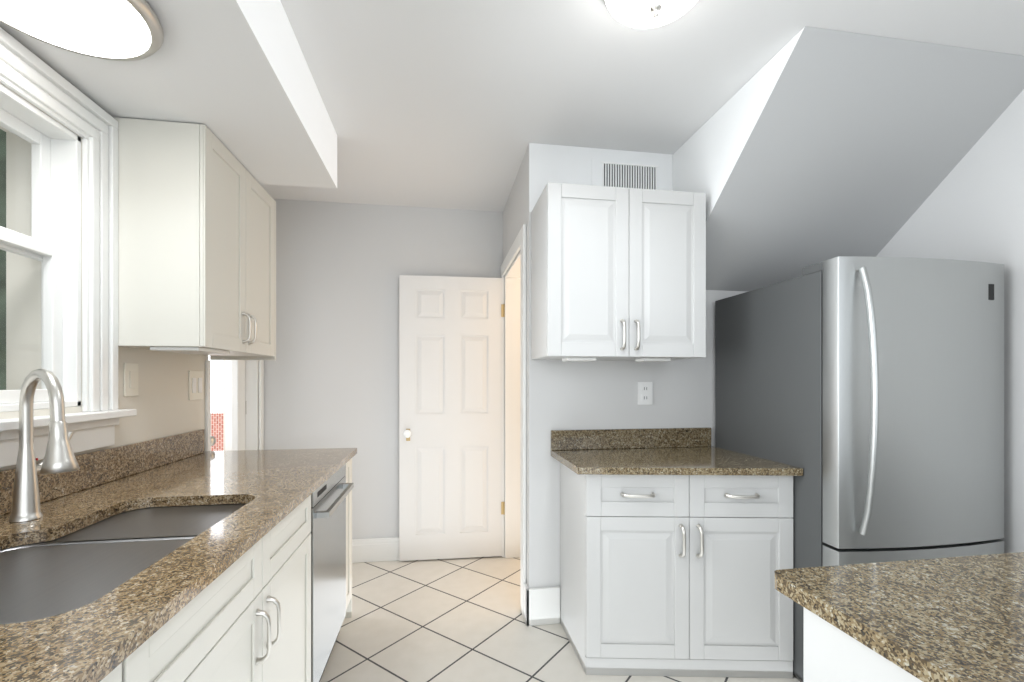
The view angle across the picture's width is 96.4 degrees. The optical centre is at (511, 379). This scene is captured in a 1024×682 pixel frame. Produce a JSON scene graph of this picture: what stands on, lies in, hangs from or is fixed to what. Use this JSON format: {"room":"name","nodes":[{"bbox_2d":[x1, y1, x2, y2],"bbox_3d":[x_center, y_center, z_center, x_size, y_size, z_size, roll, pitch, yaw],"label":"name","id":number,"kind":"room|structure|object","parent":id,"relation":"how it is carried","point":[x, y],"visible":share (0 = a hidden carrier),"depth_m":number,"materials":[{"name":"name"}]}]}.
{"room":"kitchen","nodes":[
{"label":"kitchen","id":0,"kind":"room"},
{"bbox_2d":[0,82,224,470],"bbox_3d":[-1.438,0.020,0.710,0.220,2.520,5.450,0,0,-9],"label":"wall","id":1,"kind":"structure","parent":0,"point":[162,404],"depth_m":1.55,"materials":[{"name":"beige paint"}]},
{"bbox_2d":[0,27,136,467],"bbox_3d":[-1.404,-0.355,1.104,0.180,1.190,1.218,0,0,-9],"label":"window","id":2,"kind":"structure","parent":1,"relation":"in","point":[52,243],"depth_m":1.52,"materials":[{"name":"white wood"}]},
{"bbox_2d":[124,363,137,396],"bbox_3d":[-1.492,0.000,1.795,0.010,0.130,0.080,0,0,-9],"label":"switch plate","id":3,"kind":"object","parent":1,"relation":"attached to","point":[130,379],"visible":1,"depth_m":1.79,"materials":[{"name":"beige plastic"}]},
{"bbox_2d":[113,117,275,359],"bbox_3d":[-1.361,-0.535,2.084,0.356,0.861,0.763,0,0,-9],"label":"upper cabinet","id":4,"kind":"object","parent":1,"relation":"attached to","point":[196,239],"visible":1,"depth_m":1.72,"materials":[{"name":"white wood"}]},
{"bbox_2d":[189,370,202,399],"bbox_3d":[-1.567,0.028,2.274,0.010,0.145,0.130,0,0,-9],"label":"switch plate","id":5,"kind":"object","parent":1,"relation":"attached to","point":[195,385],"visible":1,"depth_m":2.26,"materials":[{"name":"beige plastic"}]},
{"bbox_2d":[205,356,263,450],"bbox_3d":[-1.737,0.240,2.723,0.215,2.080,0.760,0,0,-9],"label":"door","id":6,"kind":"structure","parent":1,"relation":"in","point":[244,405],"depth_m":3.02,"materials":[{"name":"white wood"}]},
{"bbox_2d":[0,0,336,187],"bbox_3d":[-0.904,-1.105,0.227,0.685,0.269,4.130,0,0,-9],"label":"ceiling","id":7,"kind":"structure","parent":0,"point":[235,77],"depth_m":1.53,"materials":[{"name":"white paint"}]},
{"bbox_2d":[0,0,163,60],"bbox_3d":[-1.141,-0.947,1.137,0.440,0.046,0.440,0,0,-9],"label":"ceiling light","id":8,"kind":"object","parent":7,"relation":"attached to","point":[122,30],"visible":1,"depth_m":1.20,"materials":[{"name":"white glass"}]},
{"bbox_2d":[264,199,502,538],"bbox_3d":[-0.836,0.020,3.320,1.780,2.520,0.120,0,0,-9],"label":"wall","id":9,"kind":"structure","parent":0,"point":[331,375],"depth_m":3.22,"materials":[{"name":"white paint"}]},
{"bbox_2d":[352,537,559,625],"bbox_3d":[-0.727,1.185,2.767,1.822,0.190,1.028,0,0,-9],"label":"baseboard","id":10,"kind":"structure","parent":9,"relation":"attached to","point":[541,606],"depth_m":2.40,"materials":[{"name":"white wood"}]},
{"bbox_2d":[551,456,559,586],"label":"wall","id":11,"kind":"structure","parent":0,"point":[555,464],"depth_m":2.41,"materials":[{"name":"white paint"}]},
{"bbox_2d":[320,556,802,681],"bbox_3d":[0.414,1.320,1.002,4.330,0.080,5.450,0,0,-9],"label":"floor","id":12,"kind":"structure","parent":0,"point":[449,620],"depth_m":2.31,"materials":[{"name":"tile"}]},
{"bbox_2d":[100,625,163,681],"bbox_3d":[-0.855,0.841,0.126,0.710,0.880,1.149,0,0,-9],"label":"base cabinet","id":13,"kind":"object","parent":12,"relation":"on","point":[146,663],"depth_m":0.74,"materials":[{"name":"white wood"}]},
{"bbox_2d":[164,495,310,681],"bbox_3d":[-1.009,0.841,1.107,0.710,0.880,1.075,0,0,-9],"label":"base cabinet","id":14,"kind":"object","parent":12,"relation":"on","point":[245,617],"depth_m":1.18,"materials":[{"name":"white wood"}]},
{"bbox_2d":[0,429,356,681],"bbox_3d":[-0.912,0.325,0.509,0.754,0.150,3.890,0,0,-9],"label":"countertop","id":15,"kind":"structure","parent":14,"relation":"on","point":[100,639],"depth_m":1.24,"materials":[{"name":"brown stone"}]},
{"bbox_2d":[9,368,79,521],"bbox_3d":[-1.210,0.170,1.221,0.220,0.398,0.266,0,0,-9],"label":"faucet","id":16,"kind":"object","parent":15,"relation":"on","point":[59,456],"visible":1,"depth_m":1.19,"materials":[{"name":"silver metal"}]},
{"bbox_2d":[0,504,245,623],"bbox_3d":[-0.967,0.509,1.063,0.520,0.216,0.860,0,0,-9],"label":"sink","id":17,"kind":"object","parent":15,"relation":"in","point":[84,566],"visible":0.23,"depth_m":1.03,"materials":[{"name":"silver metal"}]},
{"bbox_2d":[310,464,353,681],"bbox_3d":[-1.085,0.841,1.946,0.701,0.878,0.598,0,0,-9],"label":"dishwasher","id":18,"kind":"object","parent":12,"relation":"on","point":[328,554],"visible":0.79,"depth_m":1.91,"materials":[{"name":"grey metal"}]},
{"bbox_2d":[345,458,351,617],"bbox_3d":[-1.140,0.841,1.937,0.710,0.880,0.720,0,0,-9],"label":"base cabinet","id":19,"kind":"object","parent":12,"relation":"on","point":[349,464],"depth_m":2.41,"materials":[{"name":"white wood"}]},
{"bbox_2d":[560,463,792,677],"bbox_3d":[0.729,0.841,2.186,0.869,0.879,0.605,0,0,-9],"label":"base cabinet","id":20,"kind":"object","parent":12,"relation":"on","point":[666,575],"visible":0.98,"depth_m":1.97,"materials":[{"name":"grey wood"}]},
{"bbox_2d":[551,427,802,475],"bbox_3d":[0.709,0.333,2.158,0.921,0.135,0.655,0,0,-9],"label":"countertop","id":21,"kind":"structure","parent":20,"relation":"on","point":[668,451],"depth_m":2.23,"materials":[{"name":"beige stone"}]},
{"bbox_2d":[715,256,1003,681],"bbox_3d":[1.572,0.398,2.142,0.772,1.735,0.896,0,0,-9],"label":"refrigerator","id":22,"kind":"object","parent":12,"relation":"on","point":[866,394],"visible":0.75,"depth_m":1.79,"materials":[{"name":"grey metal"}]},
{"bbox_2d":[804,608,922,681],"bbox_3d":[1.517,0.841,-0.012,1.663,0.879,2.005,0,0,-9],"label":"base cabinet","id":23,"kind":"object","parent":12,"relation":"on","point":[832,653],"depth_m":0.77,"materials":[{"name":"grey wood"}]},
{"bbox_2d":[774,552,1023,681],"bbox_3d":[1.501,0.385,-0.017,1.696,0.030,2.100,0,0,-9],"label":"countertop","id":24,"kind":"structure","parent":23,"relation":"on","point":[954,619],"depth_m":0.74,"materials":[{"name":"beige stone"}]},
{"bbox_2d":[529,143,672,211],"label":"wall","id":25,"kind":"structure","parent":0,"point":[547,162],"depth_m":2.43,"materials":[{"name":"white paint"}]},
{"bbox_2d":[531,182,705,361],"bbox_3d":[0.507,-0.483,2.251,0.762,0.784,0.408,0,0,-9],"label":"upper cabinet","id":26,"kind":"object","parent":25,"relation":"attached to","point":[618,273],"visible":1,"depth_m":2.08,"materials":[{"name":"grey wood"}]},
{"bbox_2d":[592,158,664,189],"bbox_3d":[0.631,-1.090,2.472,0.415,0.190,0.010,0,0,-9],"label":"air vent grille","id":27,"kind":"object","parent":25,"relation":"attached to","point":[627,174],"visible":0.69,"depth_m":2.47,"materials":[{"name":"white metal"}]},
{"bbox_2d":[260,0,1023,211],"bbox_3d":[0.414,-1.290,1.002,4.330,0.100,5.450,0,0,-9],"label":"ceiling","id":28,"kind":"structure","parent":0,"point":[454,104],"depth_m":1.83,"materials":[{"name":"white paint"}]},
{"bbox_2d":[604,0,696,28],"bbox_3d":[0.439,-1.173,1.395,0.326,0.134,0.326,0,0,-9],"label":"ceiling light","id":29,"kind":"object","parent":28,"relation":"attached to","point":[643,14],"visible":1,"depth_m":1.43,"materials":[{"name":"white glass"}]},
{"bbox_2d":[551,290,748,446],"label":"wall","id":30,"kind":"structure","parent":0,"point":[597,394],"depth_m":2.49,"materials":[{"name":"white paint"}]},
{"bbox_2d":[638,382,651,404],"bbox_3d":[0.724,0.073,2.486,0.083,0.123,0.010,0,0,-9],"label":"electrical outlet","id":31,"kind":"object","parent":30,"relation":"attached to","point":[644,393],"visible":1,"depth_m":2.48,"materials":[{"name":"white plastic"}]},
{"bbox_2d":[673,26,1023,290],"bbox_3d":[1.482,-0.870,2.143,1.066,0.739,0.925,0,0,-9],"label":"sloped ceiling","id":32,"kind":"structure","parent":0,"point":[805,146],"depth_m":1.99,"materials":[{"name":"white paint"}]},
{"bbox_2d":[876,89,1023,552],"bbox_3d":[2.318,0.020,0.643,0.120,2.520,4.150,0,0,-9],"label":"wall","id":33,"kind":"structure","parent":0,"point":[971,208],"depth_m":1.92,"materials":[{"name":"white paint"}]},
{"bbox_3d":[0.591,0.020,3.099,0.970,2.520,1.000,0,0,-9],"label":"wall","id":34,"kind":"structure","parent":0,"visible":0},
{"bbox_2d":[399,275,504,560],"bbox_3d":[-0.417,0.268,3.236,0.742,2.000,0.114,0,0,-9],"label":"interior door","id":35,"kind":"structure","parent":34,"relation":"in","point":[451,504],"depth_m":3.25,"materials":[{"name":"white wood"}]},
{"bbox_2d":[500,143,550,617],"bbox_3d":[0.064,0.020,2.894,0.145,2.520,0.999,0,0,-9],"label":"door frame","id":36,"kind":"structure","parent":34,"relation":"attached to","point":[516,214],"depth_m":2.47,"materials":[{"name":"white paint"}]},
{"label":"outside","id":37,"kind":"structure","parent":0,"visible":0},
{"bbox_2d":[0,129,223,450],"bbox_3d":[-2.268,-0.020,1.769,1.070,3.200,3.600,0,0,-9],"label":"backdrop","id":38,"kind":"structure","parent":37,"point":[215,366],"depth_m":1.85,"materials":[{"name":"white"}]}
]}

